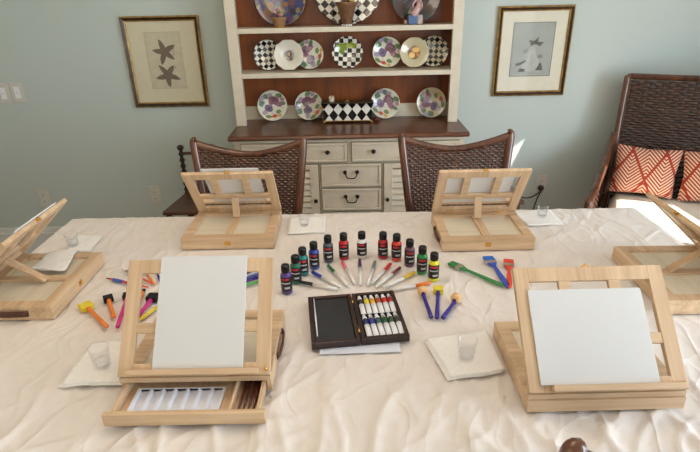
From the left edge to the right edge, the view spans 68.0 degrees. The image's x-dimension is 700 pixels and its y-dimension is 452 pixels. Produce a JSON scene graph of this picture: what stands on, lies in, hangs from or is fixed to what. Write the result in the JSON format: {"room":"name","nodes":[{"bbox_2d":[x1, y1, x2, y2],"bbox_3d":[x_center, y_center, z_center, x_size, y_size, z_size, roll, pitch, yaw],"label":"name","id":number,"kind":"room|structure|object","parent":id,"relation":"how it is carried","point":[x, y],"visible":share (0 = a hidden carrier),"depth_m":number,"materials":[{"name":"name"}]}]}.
{"room":"dining room","nodes":[
{"label":"dining room","id":0,"kind":"room"},
{"bbox_2d":[0,0,699,227],"bbox_3d":[-0.051,-1.013,2.942,5.900,2.500,0.100,-1,24,0],"label":"wall","id":1,"kind":"structure","parent":0,"point":[80,135],"depth_m":3.02,"materials":[{"name":"blue paint"}]},
{"bbox_2d":[0,83,13,103],"bbox_3d":[-1.995,-0.762,2.986,0.084,0.116,0.015,-1,24,0],"label":"light switch","id":2,"kind":"object","parent":1,"relation":"attached to","point":[5,93],"visible":1,"depth_m":2.99,"materials":[{"name":"beige plastic"}]},
{"bbox_2d":[8,82,26,102],"bbox_3d":[-1.913,-0.767,2.984,0.076,0.116,0.015,-1,24,0],"label":"light switch","id":3,"kind":"object","parent":1,"relation":"attached to","point":[16,88],"visible":1,"depth_m":2.98,"materials":[{"name":"beige plastic"}]},
{"bbox_2d":[0,227,61,253],"bbox_3d":[-0.027,0.062,3.354,5.700,0.200,0.022,-1,24,0],"label":"baseboard","id":4,"kind":"structure","parent":1,"relation":"attached to","point":[5,233],"depth_m":3.34,"materials":[{"name":"white paint"}]},
{"bbox_2d":[37,189,51,206],"bbox_3d":[-1.913,-0.175,3.250,0.072,0.116,0.010,-1,24,0],"label":"wall outlet","id":5,"kind":"object","parent":1,"relation":"attached to","point":[43,194],"visible":0.95,"depth_m":3.25,"materials":[{"name":"beige plastic"}]},
{"bbox_2d":[148,186,162,203],"bbox_3d":[-1.216,-0.193,3.243,0.072,0.116,0.010,-1,24,0],"label":"wall outlet","id":6,"kind":"object","parent":1,"relation":"attached to","point":[155,192],"visible":1,"depth_m":3.24,"materials":[{"name":"beige plastic"}]},
{"bbox_2d":[119,15,209,107],"bbox_3d":[-1.034,-0.917,2.915,0.428,0.490,0.022,-1,24,0],"label":"framed picture","id":7,"kind":"object","parent":1,"relation":"attached to","point":[165,57],"visible":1,"depth_m":2.91,"materials":[{"name":"gold metal"}]},
{"bbox_2d":[491,5,575,96],"bbox_3d":[1.017,-0.971,2.896,0.412,0.478,0.022,-1,24,0],"label":"framed picture","id":8,"kind":"object","parent":1,"relation":"attached to","point":[532,47],"visible":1,"depth_m":2.90,"materials":[{"name":"white paper"}]},
{"bbox_2d":[534,175,547,192],"bbox_3d":[1.185,-0.260,3.219,0.072,0.116,0.010,-1,24,0],"label":"wall outlet","id":9,"kind":"object","parent":1,"relation":"attached to","point":[540,179],"visible":0.86,"depth_m":3.21,"materials":[{"name":"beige plastic"}]},
{"bbox_3d":[-0.019,1.140,1.301,5.900,0.100,4.850,-1,24,0],"label":"floor","id":10,"kind":"structure","parent":0,"visible":0},
{"bbox_2d":[163,144,213,216],"bbox_3d":[-0.834,-0.065,2.996,0.364,0.756,0.330,-1,24,0],"label":"chair","id":11,"kind":"object","parent":10,"relation":"on","point":[185,205],"visible":0.33,"depth_m":2.91,"materials":[{"name":"brown wood"}]},
{"bbox_2d":[189,135,306,213],"bbox_3d":[-0.396,0.211,2.030,0.467,1.022,0.556,-1,24,1],"label":"wicker chair","id":12,"kind":"object","parent":10,"relation":"on","point":[275,159],"visible":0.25,"depth_m":2.08,"materials":[{"name":"brown wicker"}]},
{"bbox_2d":[223,0,469,213],"bbox_3d":[-0.019,-0.732,2.758,1.276,2.135,0.455,-1,24,0],"label":"hutch","id":13,"kind":"object","parent":10,"relation":"on","point":[352,166],"visible":0.48,"depth_m":2.79,"materials":[{"name":"beige paint"}]},
{"bbox_2d":[253,40,277,69],"bbox_3d":[-0.449,-0.934,2.830,0.156,0.153,0.043,-1,24,1],"label":"plate","id":14,"kind":"object","parent":13,"relation":"on","point":[263,53],"visible":0.86,"depth_m":2.84,"materials":[{"name":"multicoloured ceramic"}]},
{"bbox_2d":[257,90,286,120],"bbox_3d":[-0.439,-0.682,2.936,0.168,0.164,0.045,-1,24,0],"label":"plate","id":15,"kind":"object","parent":13,"relation":"on","point":[272,105],"visible":1,"depth_m":2.94,"materials":[{"name":"ceramic"}]},
{"bbox_2d":[271,9,286,27],"bbox_3d":[-0.367,-1.078,2.688,0.080,0.091,0.080,-1,24,0],"label":"ornament","id":16,"kind":"object","parent":13,"relation":"on","point":[279,22],"visible":1,"depth_m":2.67,"materials":[{"name":"beige ceramic"}]},
{"bbox_2d":[271,17,286,26],"bbox_3d":[-0.367,-1.059,2.696,0.080,0.050,0.080,-1,24,0],"label":"flower pot","id":17,"kind":"object","parent":16,"relation":"attached to","point":[277,21],"depth_m":2.67,"materials":[{"name":"orange ceramic"}]},
{"bbox_2d":[254,0,304,24],"bbox_3d":[-0.365,-1.185,2.705,0.268,0.264,0.055,-1,24,1],"label":"plate","id":18,"kind":"object","parent":13,"relation":"on","point":[291,9],"visible":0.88,"depth_m":2.72,"materials":[{"name":"multicoloured ceramic"}]},
{"bbox_2d":[274,40,302,69],"bbox_3d":[-0.331,-0.924,2.800,0.161,0.152,0.041,-1,24,0],"label":"plate","id":19,"kind":"object","parent":13,"relation":"on","point":[288,54],"visible":1,"depth_m":2.81,"materials":[{"name":"beige ceramic"}]},
{"bbox_2d":[295,91,322,119],"bbox_3d":[-0.232,-0.682,2.937,0.158,0.155,0.043,-1,24,1],"label":"plate","id":20,"kind":"object","parent":13,"relation":"on","point":[308,106],"visible":0.97,"depth_m":2.94,"materials":[{"name":"ceramic"}]},
{"bbox_2d":[299,39,322,68],"bbox_3d":[-0.222,-0.937,2.829,0.153,0.150,0.043,-1,24,0],"label":"plate","id":21,"kind":"object","parent":13,"relation":"on","point":[312,50],"visible":0.88,"depth_m":2.83,"materials":[{"name":"ceramic"}]},
{"bbox_2d":[237,22,453,33],"bbox_3d":[-0.025,-1.045,2.740,1.168,0.025,0.183,-1,24,0],"label":"shelf","id":22,"kind":"object","parent":13,"relation":"attached to","point":[256,27],"depth_m":2.66,"materials":[{"name":"beige paint"}]},
{"bbox_2d":[241,65,450,78],"bbox_3d":[-0.020,-0.840,2.831,1.168,0.025,0.183,-1,24,0],"label":"shelf","id":23,"kind":"object","parent":13,"relation":"attached to","point":[254,71],"depth_m":2.76,"materials":[{"name":"beige paint"}]},
{"bbox_2d":[335,0,357,25],"bbox_3d":[-0.018,-1.105,2.652,0.120,0.155,0.120,-1,24,0],"label":"flower pot","id":24,"kind":"object","parent":13,"relation":"on","point":[346,8],"visible":1,"depth_m":2.63,"materials":[{"name":"brown ceramic"}]},
{"bbox_2d":[321,99,373,123],"bbox_3d":[-0.014,-0.643,2.891,0.290,0.122,0.092,-1,24,0],"label":"chest","id":25,"kind":"object","parent":13,"relation":"on","point":[338,110],"visible":1,"depth_m":2.86,"materials":[{"name":"ceramic"}]},
{"bbox_2d":[332,36,362,67],"bbox_3d":[-0.014,-0.943,2.816,0.169,0.161,0.045,-1,24,0],"label":"plate","id":26,"kind":"object","parent":13,"relation":"on","point":[347,51],"visible":1,"depth_m":2.82,"materials":[{"name":"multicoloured ceramic"}]},
{"bbox_2d":[316,0,378,23],"bbox_3d":[-0.014,-1.237,2.696,0.360,0.348,0.067,-1,24,0],"label":"plate","id":27,"kind":"object","parent":13,"relation":"on","point":[364,8],"visible":0.71,"depth_m":2.73,"materials":[{"name":"ceramic"}]},
{"bbox_2d":[371,88,399,117],"bbox_3d":[0.198,-0.694,2.933,0.165,0.162,0.044,-1,24,0],"label":"plate","id":28,"kind":"object","parent":13,"relation":"on","point":[386,104],"visible":0.98,"depth_m":2.94,"materials":[{"name":"ceramic"}]},
{"bbox_2d":[373,37,400,66],"bbox_3d":[0.202,-0.948,2.825,0.158,0.155,0.043,-1,24,1],"label":"plate","id":29,"kind":"object","parent":13,"relation":"on","point":[386,51],"visible":1,"depth_m":2.83,"materials":[{"name":"ceramic"}]},
{"bbox_2d":[404,0,422,24],"bbox_3d":[0.325,-1.126,2.667,0.096,0.168,0.046,-1,24,0],"label":"figurine","id":30,"kind":"object","parent":13,"relation":"on","point":[415,18],"visible":1,"depth_m":2.67,"materials":[{"name":"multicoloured ceramic"}]},
{"bbox_2d":[400,37,428,66],"bbox_3d":[0.347,-0.936,2.797,0.157,0.150,0.041,-1,24,0],"label":"plate","id":31,"kind":"object","parent":13,"relation":"on","point":[414,52],"visible":1,"depth_m":2.80,"materials":[{"name":"beige ceramic"}]},
{"bbox_2d":[392,0,439,20],"bbox_3d":[0.344,-1.195,2.703,0.258,0.254,0.053,-1,24,0],"label":"plate","id":32,"kind":"object","parent":13,"relation":"on","point":[401,7],"visible":0.75,"depth_m":2.72,"materials":[{"name":"ceramic"}]},
{"bbox_2d":[417,87,445,116],"bbox_3d":[0.458,-0.699,2.931,0.165,0.161,0.044,-1,24,0],"label":"plate","id":33,"kind":"object","parent":13,"relation":"on","point":[431,102],"visible":1,"depth_m":2.94,"materials":[{"name":"ceramic"}]},
{"bbox_2d":[424,36,448,65],"bbox_3d":[0.456,-0.953,2.823,0.158,0.155,0.043,-1,24,0],"label":"plate","id":34,"kind":"object","parent":13,"relation":"on","point":[437,46],"visible":0.89,"depth_m":2.83,"materials":[{"name":"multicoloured ceramic"}]},
{"bbox_2d":[398,129,514,211],"bbox_3d":[0.442,0.186,2.043,0.467,1.022,0.556,-2,24,-1],"label":"wicker chair","id":35,"kind":"object","parent":10,"relation":"on","point":[486,147],"visible":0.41,"depth_m":2.09,"materials":[{"name":"brown wicker"}]},
{"bbox_2d":[559,437,591,451],"bbox_3d":[0.501,0.624,1.056,0.467,1.022,0.556,-1,24,0],"label":"wicker chair","id":36,"kind":"object","parent":10,"relation":"on","point":[573,444],"visible":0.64,"depth_m":0.63,"materials":[{"name":"brown wood"}]},
{"bbox_2d":[584,73,699,244],"bbox_3d":[1.954,-0.114,2.542,1.449,1.104,0.639,10,26,24],"label":"settee","id":37,"kind":"object","parent":10,"relation":"on","point":[597,197],"visible":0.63,"depth_m":2.80,"materials":[{"name":"wicker"}]},
{"bbox_2d":[608,144,683,198],"bbox_3d":[1.595,-0.295,2.809,0.318,0.268,0.116,9,26,22],"label":"throw pillow","id":38,"kind":"object","parent":37,"relation":"on","point":[637,170],"visible":1,"depth_m":2.77,"materials":[{"name":"red fabric"}]},
{"bbox_2d":[677,151,699,200],"bbox_3d":[1.898,-0.243,2.665,0.351,0.278,0.121,10,26,24],"label":"throw pillow","id":39,"kind":"object","parent":37,"relation":"on","point":[689,190],"visible":1,"depth_m":2.69,"materials":[{"name":"red fabric"}]},
{"bbox_3d":[0.020,0.534,1.625,2.143,0.742,1.131,-1,24,0],"label":"dining table","id":40,"kind":"object","parent":10,"relation":"on","visible":0},
{"bbox_2d":[0,207,699,451],"bbox_3d":[0.014,0.299,1.521,2.197,0.263,1.200,-1,24,0],"label":"tablecloth","id":41,"kind":"object","parent":40,"relation":"on","point":[403,401],"visible":0.56,"depth_m":1.18,"materials":[{"name":"beige fabric"}]},
{"bbox_2d":[0,198,104,319],"bbox_3d":[-0.900,0.083,1.450,0.260,0.226,0.321,-1,24,0],"label":"easel","id":42,"kind":"object","parent":41,"relation":"on","point":[26,293],"visible":0.94,"depth_m":1.45,"materials":[{"name":"brown wood"}]},
{"bbox_2d":[11,202,55,246],"bbox_3d":[-0.922,0.040,1.436,0.151,0.146,0.200,-1,24,0],"label":"canvas panel","id":43,"kind":"object","parent":42,"relation":"on","point":[53,204],"visible":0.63,"depth_m":1.41,"materials":[{"name":"white fabric"}]},
{"bbox_2d":[31,249,79,270],"bbox_3d":[-0.882,0.113,1.592,0.112,0.053,0.180,-1,24,0],"label":"napkin","id":44,"kind":"object","parent":41,"relation":"on","point":[57,260],"visible":0.91,"depth_m":1.56,"materials":[{"name":"white paper"}]},
{"bbox_2d":[66,235,101,251],"bbox_3d":[-0.915,0.059,1.774,0.114,0.007,0.128,-1,24,0],"label":"napkin","id":45,"kind":"object","parent":41,"relation":"on","point":[86,243],"visible":0.92,"depth_m":1.77,"materials":[{"name":"white paper"}]},
{"bbox_2d":[58,340,121,387],"bbox_3d":[-0.555,0.311,1.187,0.152,0.008,0.162,-1,24,0],"label":"napkin","id":46,"kind":"object","parent":41,"relation":"on","point":[83,372],"visible":0.83,"depth_m":1.17,"materials":[{"name":"white paper"}]},
{"bbox_2d":[77,300,108,327],"bbox_3d":[-0.668,0.233,1.359,0.157,0.017,0.031,21,32,40],"label":"brush","id":47,"kind":"object","parent":41,"relation":"on","point":[88,306],"visible":1,"depth_m":1.38,"materials":[{"name":"orange plastic"}]},
{"bbox_2d":[102,293,115,318],"bbox_3d":[-0.644,0.215,1.396,0.025,0.016,0.124,-14,27,-27],"label":"brush","id":48,"kind":"object","parent":41,"relation":"on","point":[108,298],"visible":1,"depth_m":1.41,"materials":[{"name":"orange plastic"}]},
{"bbox_2d":[115,292,125,328],"bbox_3d":[-0.603,0.221,1.382,0.025,0.016,0.170,-6,24,-11],"label":"brush","id":49,"kind":"object","parent":41,"relation":"on","point":[121,314],"visible":0.52,"depth_m":1.35,"materials":[{"name":"pink plastic"}]},
{"bbox_2d":[139,292,157,317],"bbox_3d":[-0.547,0.214,1.394,0.030,0.016,0.122,1,24,5],"label":"brush","id":50,"kind":"object","parent":41,"relation":"on","point":[152,297],"visible":0.73,"depth_m":1.42,"materials":[{"name":"pink plastic"}]},
{"bbox_2d":[101,258,284,425],"bbox_3d":[-0.319,0.209,1.122,0.327,0.240,0.347,-1,24,0],"label":"easel","id":51,"kind":"object","parent":41,"relation":"on","point":[264,333],"visible":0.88,"depth_m":1.08,"materials":[{"name":"brown wood"}]},
{"bbox_2d":[127,387,225,410],"bbox_3d":[-0.352,0.357,1.056,0.184,0.006,0.076,-1,24,0],"label":"palette","id":52,"kind":"object","parent":51,"relation":"in","point":[190,398],"visible":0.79,"depth_m":1.06,"materials":[{"name":"white plastic"}]},
{"bbox_2d":[111,380,266,410],"bbox_3d":[-0.322,0.327,1.111,0.292,0.022,0.207,-1,24,0],"label":"drawer","id":53,"kind":"object","parent":51,"relation":"on","point":[234,388],"depth_m":1.08,"materials":[{"name":"brown wood"}]},
{"bbox_2d":[152,255,246,368],"bbox_3d":[-0.317,0.180,1.106,0.188,0.183,0.156,-1,24,0],"label":"canvas panel","id":54,"kind":"object","parent":51,"relation":"on","point":[200,318],"visible":1,"depth_m":1.10,"materials":[{"name":"white fabric"}]},
{"bbox_2d":[242,381,252,408],"bbox_3d":[-0.210,0.334,1.098,0.009,0.008,0.170,-1,24,0],"label":"brush","id":55,"kind":"object","parent":51,"relation":"in","point":[250,382],"visible":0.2,"depth_m":1.07,"materials":[{"name":"brown wood"}]},
{"bbox_2d":[252,381,260,408],"bbox_3d":[-0.194,0.335,1.096,0.008,0.008,0.165,-1,24,0],"label":"brush","id":56,"kind":"object","parent":51,"relation":"in","point":[258,382],"visible":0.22,"depth_m":1.07,"materials":[{"name":"brown wood"}]},
{"bbox_2d":[181,171,281,249],"bbox_3d":[-0.412,-0.079,1.776,0.315,0.237,0.243,-1,24,0],"label":"easel","id":57,"kind":"object","parent":41,"relation":"on","point":[234,226],"visible":1,"depth_m":1.79,"materials":[{"name":"brown wood"}]},
{"bbox_2d":[201,168,266,201],"bbox_3d":[-0.397,-0.140,1.796,0.190,0.159,0.112,-1,24,0],"label":"canvas panel","id":58,"kind":"object","parent":57,"relation":"on","point":[233,185],"visible":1,"depth_m":1.79,"materials":[{"name":"white fabric"}]},
{"bbox_2d":[280,263,292,293],"bbox_3d":[-0.178,0.146,1.444,0.032,0.087,0.032,0,24,3],"label":"paint bottle","id":59,"kind":"object","parent":41,"relation":"on","point":[285,276],"visible":1,"depth_m":1.43,"materials":[{"name":"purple plastic"}]},
{"bbox_2d":[290,254,301,283],"bbox_3d":[-0.156,0.123,1.493,0.032,0.087,0.032,1,24,6],"label":"paint bottle","id":60,"kind":"object","parent":41,"relation":"on","point":[295,266],"visible":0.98,"depth_m":1.48,"materials":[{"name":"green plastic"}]},
{"bbox_2d":[298,246,308,275],"bbox_3d":[-0.140,0.103,1.538,0.032,0.087,0.032,-2,24,-2],"label":"paint bottle","id":61,"kind":"object","parent":41,"relation":"on","point":[303,258],"visible":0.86,"depth_m":1.52,"materials":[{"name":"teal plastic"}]},
{"bbox_2d":[287,216,325,233],"bbox_3d":[-0.158,-0.004,1.880,0.140,0.004,0.153,-1,24,0],"label":"napkin","id":62,"kind":"object","parent":41,"relation":"on","point":[314,224],"visible":1,"depth_m":1.87,"materials":[{"name":"white paper"}]},
{"bbox_2d":[309,241,319,269],"bbox_3d":[-0.109,0.087,1.571,0.032,0.087,0.032,2,24,7],"label":"paint bottle","id":63,"kind":"object","parent":41,"relation":"on","point":[314,263],"visible":1,"depth_m":1.56,"materials":[{"name":"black plastic"}]},
{"bbox_2d":[299,280,337,290],"bbox_3d":[-0.090,0.169,1.479,0.121,0.010,0.010,8,26,21],"label":"marker","id":64,"kind":"object","parent":41,"relation":"on","point":[300,281],"visible":1,"depth_m":1.48,"materials":[{"name":"white plastic"}]},
{"bbox_2d":[311,270,341,287],"bbox_3d":[-0.070,0.155,1.510,0.010,0.010,0.128,-22,31,-38],"label":"marker","id":65,"kind":"object","parent":41,"relation":"on","point":[312,271],"visible":1,"depth_m":1.50,"materials":[{"name":"white plastic"}]},
{"bbox_2d":[323,234,332,262],"bbox_3d":[-0.068,0.069,1.611,0.032,0.087,0.032,-1,24,0],"label":"paint bottle","id":66,"kind":"object","parent":41,"relation":"on","point":[327,245],"visible":1,"depth_m":1.60,"materials":[{"name":"black plastic"}]},
{"bbox_2d":[327,264,348,286],"bbox_3d":[-0.036,0.145,1.531,0.010,0.010,0.138,-12,26,-24],"label":"marker","id":67,"kind":"object","parent":41,"relation":"on","point":[343,281],"visible":1,"depth_m":1.52,"materials":[{"name":"white plastic"}]},
{"bbox_2d":[339,232,348,259],"bbox_3d":[-0.020,0.062,1.624,0.032,0.087,0.032,0,24,3],"label":"paint bottle","id":68,"kind":"object","parent":41,"relation":"on","point":[343,242],"visible":1,"depth_m":1.61,"materials":[{"name":"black plastic"}]},
{"bbox_2d":[341,260,355,284],"bbox_3d":[-0.006,0.137,1.547,0.010,0.010,0.144,-7,25,-13],"label":"marker","id":69,"kind":"object","parent":41,"relation":"on","point":[342,261],"visible":1,"depth_m":1.54,"materials":[{"name":"white plastic"}]},
{"bbox_2d":[308,290,409,349],"bbox_3d":[0.014,0.232,1.316,0.233,0.019,0.208,-4,24,-6],"label":"box","id":70,"kind":"object","parent":41,"relation":"on","point":[339,317],"visible":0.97,"depth_m":1.29,"materials":[{"name":"brown wood"}]},
{"bbox_2d":[357,296,365,314],"bbox_3d":[0.029,0.205,1.357,0.014,0.012,0.076,-5,24,-7],"label":"paint tube","id":71,"kind":"object","parent":70,"relation":"in","point":[360,301],"visible":1,"depth_m":1.35,"materials":[{"name":"white plastic"}]},
{"bbox_2d":[362,314,372,335],"bbox_3d":[0.041,0.242,1.273,0.014,0.012,0.080,-5,24,-8],"label":"paint tube","id":72,"kind":"object","parent":70,"relation":"in","point":[364,318],"visible":1,"depth_m":1.27,"materials":[{"name":"white plastic"}]},
{"bbox_2d":[363,295,371,313],"bbox_3d":[0.045,0.204,1.358,0.014,0.012,0.076,-5,24,-7],"label":"paint tube","id":73,"kind":"object","parent":70,"relation":"in","point":[365,299],"visible":1,"depth_m":1.35,"materials":[{"name":"white plastic"}]},
{"bbox_2d":[368,314,378,335],"bbox_3d":[0.057,0.241,1.275,0.014,0.012,0.080,-5,24,-8],"label":"paint tube","id":74,"kind":"object","parent":70,"relation":"in","point":[371,319],"visible":1,"depth_m":1.27,"materials":[{"name":"white plastic"}]},
{"bbox_2d":[369,295,378,312],"bbox_3d":[0.061,0.203,1.360,0.014,0.012,0.076,-5,24,-7],"label":"paint tube","id":75,"kind":"object","parent":70,"relation":"in","point":[372,301],"visible":1,"depth_m":1.35,"materials":[{"name":"white plastic"}]},
{"bbox_2d":[375,294,384,312],"bbox_3d":[0.077,0.202,1.361,0.014,0.012,0.076,-5,24,-7],"label":"paint tube","id":76,"kind":"object","parent":70,"relation":"in","point":[377,298],"visible":1,"depth_m":1.35,"materials":[{"name":"white plastic"}]},
{"bbox_2d":[375,313,385,334],"bbox_3d":[0.072,0.240,1.276,0.014,0.012,0.080,-5,24,-8],"label":"paint tube","id":77,"kind":"object","parent":70,"relation":"in","point":[377,318],"visible":1,"depth_m":1.27,"materials":[{"name":"white plastic"}]},
{"bbox_2d":[381,294,390,311],"bbox_3d":[0.092,0.201,1.363,0.014,0.012,0.076,-5,24,-7],"label":"paint tube","id":78,"kind":"object","parent":70,"relation":"in","point":[383,298],"visible":1,"depth_m":1.35,"materials":[{"name":"white plastic"}]},
{"bbox_2d":[381,313,391,334],"bbox_3d":[0.088,0.239,1.278,0.014,0.012,0.080,-5,24,-8],"label":"paint tube","id":79,"kind":"object","parent":70,"relation":"in","point":[383,317],"visible":1,"depth_m":1.27,"materials":[{"name":"white plastic"}]},
{"bbox_2d":[387,293,395,311],"bbox_3d":[0.108,0.200,1.364,0.014,0.012,0.076,-5,24,-7],"label":"paint tube","id":80,"kind":"object","parent":70,"relation":"in","point":[389,298],"visible":1,"depth_m":1.36,"materials":[{"name":"white plastic"}]},
{"bbox_2d":[387,312,398,333],"bbox_3d":[0.104,0.238,1.279,0.014,0.012,0.080,-5,24,-8],"label":"paint tube","id":81,"kind":"object","parent":70,"relation":"in","point":[389,316],"visible":1,"depth_m":1.27,"materials":[{"name":"white plastic"}]},
{"bbox_2d":[393,312,403,333],"bbox_3d":[0.119,0.237,1.281,0.014,0.012,0.080,-5,24,-8],"label":"paint tube","id":82,"kind":"object","parent":70,"relation":"in","point":[396,317],"visible":1,"depth_m":1.27,"materials":[{"name":"white plastic"}]},
{"bbox_2d":[358,259,361,284],"bbox_3d":[0.030,0.136,1.548,0.011,0.010,0.150,-1,24,1],"label":"marker","id":83,"kind":"object","parent":41,"relation":"on","point":[359,260],"visible":1,"depth_m":1.54,"materials":[{"name":"white plastic"}]},
{"bbox_2d":[320,342,400,353],"bbox_3d":[0.022,0.254,1.294,0.188,0.002,0.200,-2,24,-1],"label":"sheet","id":84,"kind":"object","parent":41,"relation":"on","point":[387,347],"visible":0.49,"depth_m":1.21,"materials":[{"name":"white paper"}]},
{"bbox_2d":[357,230,366,258],"bbox_3d":[0.037,0.058,1.631,0.032,0.087,0.032,2,24,7],"label":"paint bottle","id":85,"kind":"object","parent":41,"relation":"on","point":[361,241],"visible":1,"depth_m":1.62,"materials":[{"name":"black plastic"}]},
{"bbox_2d":[371,263,391,283],"bbox_3d":[0.093,0.140,1.536,0.010,0.010,0.131,11,27,26],"label":"marker","id":86,"kind":"object","parent":41,"relation":"on","point":[378,276],"visible":1,"depth_m":1.52,"materials":[{"name":"white plastic"}]},
{"bbox_2d":[378,231,387,258],"bbox_3d":[0.103,0.059,1.625,0.032,0.087,0.032,-1,24,0],"label":"paint bottle","id":87,"kind":"object","parent":41,"relation":"on","point":[382,242],"visible":1,"depth_m":1.61,"materials":[{"name":"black plastic"}]},
{"bbox_2d":[375,266,400,287],"bbox_3d":[0.112,0.148,1.515,0.010,0.010,0.135,15,29,33],"label":"marker","id":88,"kind":"object","parent":41,"relation":"on","point":[396,270],"visible":1,"depth_m":1.51,"materials":[{"name":"white plastic"}]},
{"bbox_2d":[391,233,401,260],"bbox_3d":[0.144,0.064,1.611,0.032,0.087,0.032,2,24,8],"label":"paint bottle","id":89,"kind":"object","parent":41,"relation":"on","point":[396,246],"visible":1,"depth_m":1.60,"materials":[{"name":"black plastic"}]},
{"bbox_2d":[382,271,415,288],"bbox_3d":[0.142,0.156,1.498,0.130,0.010,0.010,-20,30,-36],"label":"marker","id":90,"kind":"object","parent":41,"relation":"on","point":[413,272],"visible":1,"depth_m":1.49,"materials":[{"name":"white plastic"}]},
{"bbox_2d":[404,238,414,266],"bbox_3d":[0.181,0.080,1.573,0.032,0.087,0.032,-1,24,1],"label":"paint bottle","id":91,"kind":"object","parent":41,"relation":"on","point":[409,252],"visible":1,"depth_m":1.56,"materials":[{"name":"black plastic"}]},
{"bbox_2d":[388,281,430,290],"bbox_3d":[0.168,0.171,1.462,0.130,0.010,0.010,-8,25,-16],"label":"marker","id":92,"kind":"object","parent":41,"relation":"on","point":[427,282],"visible":0.88,"depth_m":1.46,"materials":[{"name":"white plastic"}]},
{"bbox_2d":[417,245,427,274],"bbox_3d":[0.213,0.099,1.529,0.032,0.087,0.032,2,24,7],"label":"paint bottle","id":93,"kind":"object","parent":41,"relation":"on","point":[422,257],"visible":1,"depth_m":1.52,"materials":[{"name":"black plastic"}]},
{"bbox_2d":[417,286,432,318],"bbox_3d":[0.202,0.200,1.374,0.028,0.028,0.134,-3,24,-3],"label":"brush","id":94,"kind":"object","parent":41,"relation":"on","point":[422,291],"visible":1,"depth_m":1.40,"materials":[{"name":"plastic"}]},
{"bbox_2d":[428,251,439,281],"bbox_3d":[0.241,0.116,1.490,0.032,0.087,0.032,2,24,7],"label":"paint bottle","id":95,"kind":"object","parent":41,"relation":"on","point":[433,265],"visible":1,"depth_m":1.48,"materials":[{"name":"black plastic"}]},
{"bbox_2d":[433,285,442,319],"bbox_3d":[0.234,0.202,1.383,0.028,0.017,0.156,3,24,10],"label":"brush","id":96,"kind":"object","parent":41,"relation":"on","point":[437,290],"visible":1,"depth_m":1.40,"materials":[{"name":"plastic"}]},
{"bbox_2d":[441,293,461,319],"bbox_3d":[0.262,0.208,1.353,0.028,0.028,0.110,12,27,28],"label":"brush","id":97,"kind":"object","parent":41,"relation":"on","point":[456,298],"visible":1,"depth_m":1.37,"materials":[{"name":"plastic"}]},
{"bbox_2d":[424,330,503,380],"bbox_3d":[0.268,0.293,1.189,0.160,0.006,0.152,-5,24,-9],"label":"napkin","id":98,"kind":"object","parent":41,"relation":"on","point":[445,350],"visible":0.98,"depth_m":1.18,"materials":[{"name":"white paper"}]},
{"bbox_2d":[448,261,503,286],"bbox_3d":[0.368,0.140,1.520,0.026,0.008,0.191,-20,30,-36],"label":"brush","id":99,"kind":"object","parent":41,"relation":"on","point":[453,264],"visible":1,"depth_m":1.53,"materials":[{"name":"plastic"}]},
{"bbox_2d":[431,168,535,250],"bbox_3d":[0.435,-0.077,1.724,0.309,0.241,0.238,-1,24,0],"label":"easel","id":100,"kind":"object","parent":41,"relation":"on","point":[476,227],"visible":1,"depth_m":1.74,"materials":[{"name":"brown wood"}]},
{"bbox_2d":[443,177,514,201],"bbox_3d":[0.429,-0.133,1.756,0.232,0.144,0.091,-1,24,0],"label":"canvas panel","id":101,"kind":"object","parent":100,"relation":"on","point":[477,185],"visible":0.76,"depth_m":1.75,"materials":[{"name":"white fabric"}]},
{"bbox_2d":[483,256,508,287],"bbox_3d":[0.435,0.133,1.533,0.034,0.008,0.185,-3,24,-3],"label":"brush","id":102,"kind":"object","parent":41,"relation":"on","point":[491,261],"visible":1,"depth_m":1.55,"materials":[{"name":"plastic"}]},
{"bbox_2d":[503,259,513,287],"bbox_3d":[0.466,0.138,1.521,0.032,0.008,0.170,5,25,14],"label":"brush","id":103,"kind":"object","parent":41,"relation":"on","point":[508,264],"visible":1,"depth_m":1.54,"materials":[{"name":"plastic"}]},
{"bbox_2d":[515,210,563,225],"bbox_3d":[0.682,-0.031,1.898,0.152,0.004,0.141,-1,24,0],"label":"napkin","id":104,"kind":"object","parent":41,"relation":"on","point":[530,217],"visible":0.95,"depth_m":1.89,"materials":[{"name":"white paper"}]},
{"bbox_2d":[493,264,689,411],"bbox_3d":[0.504,0.208,1.091,0.321,0.232,0.271,-1,24,0],"label":"easel","id":105,"kind":"object","parent":41,"relation":"on","point":[514,340],"visible":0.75,"depth_m":1.04,"materials":[{"name":"brown wood"}]},
{"bbox_2d":[527,288,660,385],"bbox_3d":[0.483,0.218,1.038,0.232,0.137,0.132,-1,24,0],"label":"canvas panel","id":106,"kind":"object","parent":105,"relation":"on","point":[582,336],"visible":1,"depth_m":1.03,"materials":[{"name":"white fabric"}]},
{"bbox_2d":[612,192,699,313],"bbox_3d":[0.928,0.058,1.421,0.260,0.219,0.321,-1,24,1],"label":"easel","id":107,"kind":"object","parent":41,"relation":"on","point":[680,265],"visible":0.84,"depth_m":1.44,"materials":[{"name":"brown wood"}]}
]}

